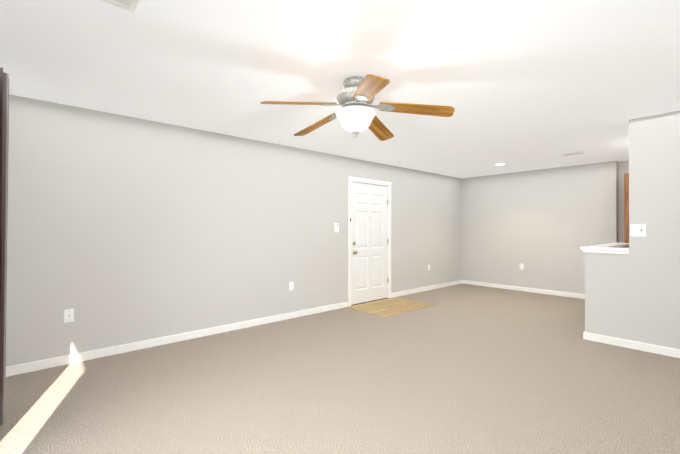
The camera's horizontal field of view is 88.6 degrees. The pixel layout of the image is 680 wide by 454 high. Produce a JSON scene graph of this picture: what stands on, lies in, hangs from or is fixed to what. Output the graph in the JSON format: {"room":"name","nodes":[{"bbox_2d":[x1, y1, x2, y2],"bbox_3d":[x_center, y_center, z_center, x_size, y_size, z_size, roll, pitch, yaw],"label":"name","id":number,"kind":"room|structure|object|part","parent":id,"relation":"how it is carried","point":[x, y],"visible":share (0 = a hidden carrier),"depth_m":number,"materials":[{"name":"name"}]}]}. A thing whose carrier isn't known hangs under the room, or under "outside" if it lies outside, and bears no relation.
{"room":"empty living room","nodes":[
{"label":"empty living room","id":0,"kind":"room"},
{"bbox_2d":[6,94,461,366],"bbox_3d":[-0.120,0.081,5.563,8.060,2.440,0.140,0,0,-42],"label":"wall","id":1,"kind":"structure","parent":0,"point":[121,229],"depth_m":3.91,"materials":[{"name":"grey paint"}]},
{"bbox_2d":[64,309,73,322],"bbox_3d":[-2.554,0.836,3.285,0.075,0.120,0.014,0,0,-42],"label":"outlet plate","id":2,"kind":"object","parent":1,"relation":"attached to","point":[68,315],"visible":1,"depth_m":3.28,"materials":[{"name":"white plastic"}]},
{"bbox_2d":[6,302,347,376],"bbox_3d":[-1.420,1.253,4.295,4.160,0.085,0.014,0,0,-42],"label":"baseboard","id":3,"kind":"structure","parent":1,"relation":"attached to","point":[130,347],"depth_m":3.75,"materials":[{"name":"white paint"}]},
{"bbox_2d":[289,282,293,289],"bbox_3d":[-0.690,0.838,4.951,0.072,0.118,0.010,0,0,-42],"label":"outlet","id":4,"kind":"object","parent":1,"relation":"attached to","point":[291,285],"visible":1,"depth_m":4.95,"materials":[{"name":"white plastic"}]},
{"bbox_2d":[334,223,338,231],"bbox_3d":[-0.051,0.010,5.516,0.085,0.150,0.023,0,0,-42],"label":"switch","id":5,"kind":"object","parent":1,"relation":"attached to","point":[336,227],"visible":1,"depth_m":5.50,"materials":[{"name":"white plastic"}]},
{"bbox_2d":[351,298,386,305],"bbox_3d":[0.485,1.297,6.096,0.918,0.012,0.144,0,0,-42],"label":"door threshold sill","id":6,"kind":"structure","parent":1,"relation":"attached to","point":[368,301],"depth_m":6.04,"materials":[{"name":"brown metal"}]},
{"bbox_2d":[351,182,387,304],"bbox_3d":[0.533,0.272,6.053,0.918,2.029,0.110,0,0,-42],"label":"entry door","id":7,"kind":"structure","parent":1,"relation":"in","point":[369,243],"depth_m":6.03,"materials":[{"name":"white paint"}]},
{"bbox_2d":[348,176,390,305],"bbox_3d":[0.489,0.239,6.096,1.074,2.127,0.156,0,0,-42],"label":"door frame","id":8,"kind":"structure","parent":1,"relation":"attached to","point":[368,181],"depth_m":6.12,"materials":[{"name":"white paint"}]},
{"bbox_2d":[391,280,461,297],"bbox_3d":[1.871,1.265,7.232,2.500,0.085,0.014,0,0,-42],"label":"baseboard","id":9,"kind":"structure","parent":1,"relation":"attached to","point":[407,292],"depth_m":7.07,"materials":[{"name":"white paint"}]},
{"bbox_2d":[0,284,679,453],"bbox_3d":[2.524,1.323,3.736,9.900,0.060,6.700,0,0,-42],"label":"floor carpet","id":10,"kind":"object","parent":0,"point":[464,369],"visible":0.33,"depth_m":2.75,"materials":[{"name":"beige carpet"}]},
{"bbox_2d":[345,297,433,317],"bbox_3d":[0.824,1.298,5.731,1.260,0.006,0.860,0,0,-42],"label":"floor","id":11,"kind":"structure","parent":10,"relation":"on","point":[387,307],"depth_m":5.68,"materials":[{"name":"brown wood"}]},
{"bbox_2d":[585,246,629,339],"bbox_3d":[3.643,0.781,4.482,1.840,1.030,0.400,0,0,-42],"label":"wall","id":12,"kind":"structure","parent":10,"relation":"on","point":[606,294],"depth_m":3.86,"materials":[{"name":"grey paint"}]},
{"bbox_2d":[580,242,628,253],"bbox_3d":[3.631,0.264,4.497,1.910,0.065,0.435,0,0,-42],"label":"trim","id":13,"kind":"structure","parent":12,"relation":"on","point":[613,248],"depth_m":3.92,"materials":[{"name":"white paint"}]},
{"bbox_2d":[624,173,628,242],"bbox_3d":[4.889,0.226,5.562,0.615,2.150,0.460,0,0,-42],"label":"tall cabinet","id":14,"kind":"object","parent":10,"relation":"on","point":[626,207],"visible":0.12,"depth_m":5.48,"materials":[{"name":"brown wood"}]},
{"bbox_2d":[0,0,679,177],"bbox_3d":[2.524,-1.197,3.747,9.900,0.100,6.700,0,0,-42],"label":"ceiling","id":15,"kind":"structure","parent":0,"point":[523,85],"depth_m":2.53,"materials":[{"name":"white paint"}]},
{"bbox_2d":[101,0,138,11],"bbox_3d":[-1.144,-1.152,1.586,0.430,0.009,0.360,0,0,-42],"label":"ceiling vent","id":16,"kind":"object","parent":15,"relation":"in","point":[130,5],"visible":1,"depth_m":1.79,"materials":[{"name":"white metal"}]},
{"bbox_2d":[260,74,454,140],"bbox_3d":[0.083,-0.927,2.775,1.434,0.448,1.386,0,0,-42],"label":"ceiling fan","id":17,"kind":"object","parent":15,"relation":"hanging from","point":[355,115],"visible":1,"depth_m":2.65,"materials":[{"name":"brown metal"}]},
{"bbox_3d":[0.123,-0.825,2.741,0.309,0.152,0.309,0,0,-42],"label":"lamp shade","id":18,"kind":"part","parent":17,"relation":"part of","materials":[{"name":"white glass"}]},
{"bbox_2d":[561,151,583,155],"bbox_3d":[3.610,-1.136,5.413,0.180,0.009,0.260,0,0,-42],"label":"ceiling vent","id":19,"kind":"object","parent":15,"relation":"in","point":[573,153],"visible":0.98,"depth_m":5.38,"materials":[{"name":"white metal"}]},
{"bbox_2d":[462,161,617,293],"bbox_3d":[3.893,0.087,7.134,0.300,2.440,2.860,0,0,-42],"label":"wall","id":20,"kind":"structure","parent":0,"point":[542,226],"depth_m":6.88,"materials":[{"name":"grey paint"}]},
{"bbox_2d":[462,280,584,298],"bbox_3d":[3.775,1.264,7.024,0.014,0.085,2.860,0,0,-42],"label":"baseboard","id":21,"kind":"structure","parent":20,"relation":"attached to","point":[574,295],"depth_m":7.01,"materials":[{"name":"white paint"}]},
{"bbox_2d":[618,161,628,242],"bbox_3d":[6.050,0.077,4.837,0.140,2.440,3.440,0,0,-42],"label":"wall","id":22,"kind":"structure","parent":0,"point":[623,167],"depth_m":6.04,"materials":[{"name":"grey paint"}]},
{"bbox_2d":[629,111,679,349],"bbox_3d":[4.087,0.069,2.696,0.120,2.440,2.860,0,0,-42],"label":"wall","id":23,"kind":"structure","parent":0,"point":[654,207],"depth_m":3.57,"materials":[{"name":"grey paint"}]},
{"bbox_2d":[586,332,679,357],"bbox_3d":[3.341,1.249,3.426,0.014,0.085,1.530,0,0,-42],"label":"baseboard","id":24,"kind":"structure","parent":23,"relation":"attached to","point":[656,349],"depth_m":3.68,"materials":[{"name":"white paint"}]},
{"bbox_2d":[630,224,645,235],"bbox_3d":[3.129,0.035,3.662,0.022,0.128,0.125,0,0,-42],"label":"dimmer switch","id":25,"kind":"object","parent":23,"relation":"attached to","point":[637,229],"visible":1,"depth_m":3.66,"materials":[{"name":"white plastic"}]},
{"bbox_3d":[-1.676,-1.021,1.532,0.086,0.040,2.430,0,0,-42],"label":"curtain rod","id":26,"kind":"object","parent":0,"visible":0},
{"bbox_2d":[0,68,8,425],"bbox_3d":[-2.246,0.138,2.276,0.117,2.273,0.335,0,0,-42],"label":"curtain","id":27,"kind":"object","parent":26,"relation":"hanging from","point":[4,113],"visible":1,"depth_m":2.25,"materials":[{"name":"brown fabric"}]}
]}

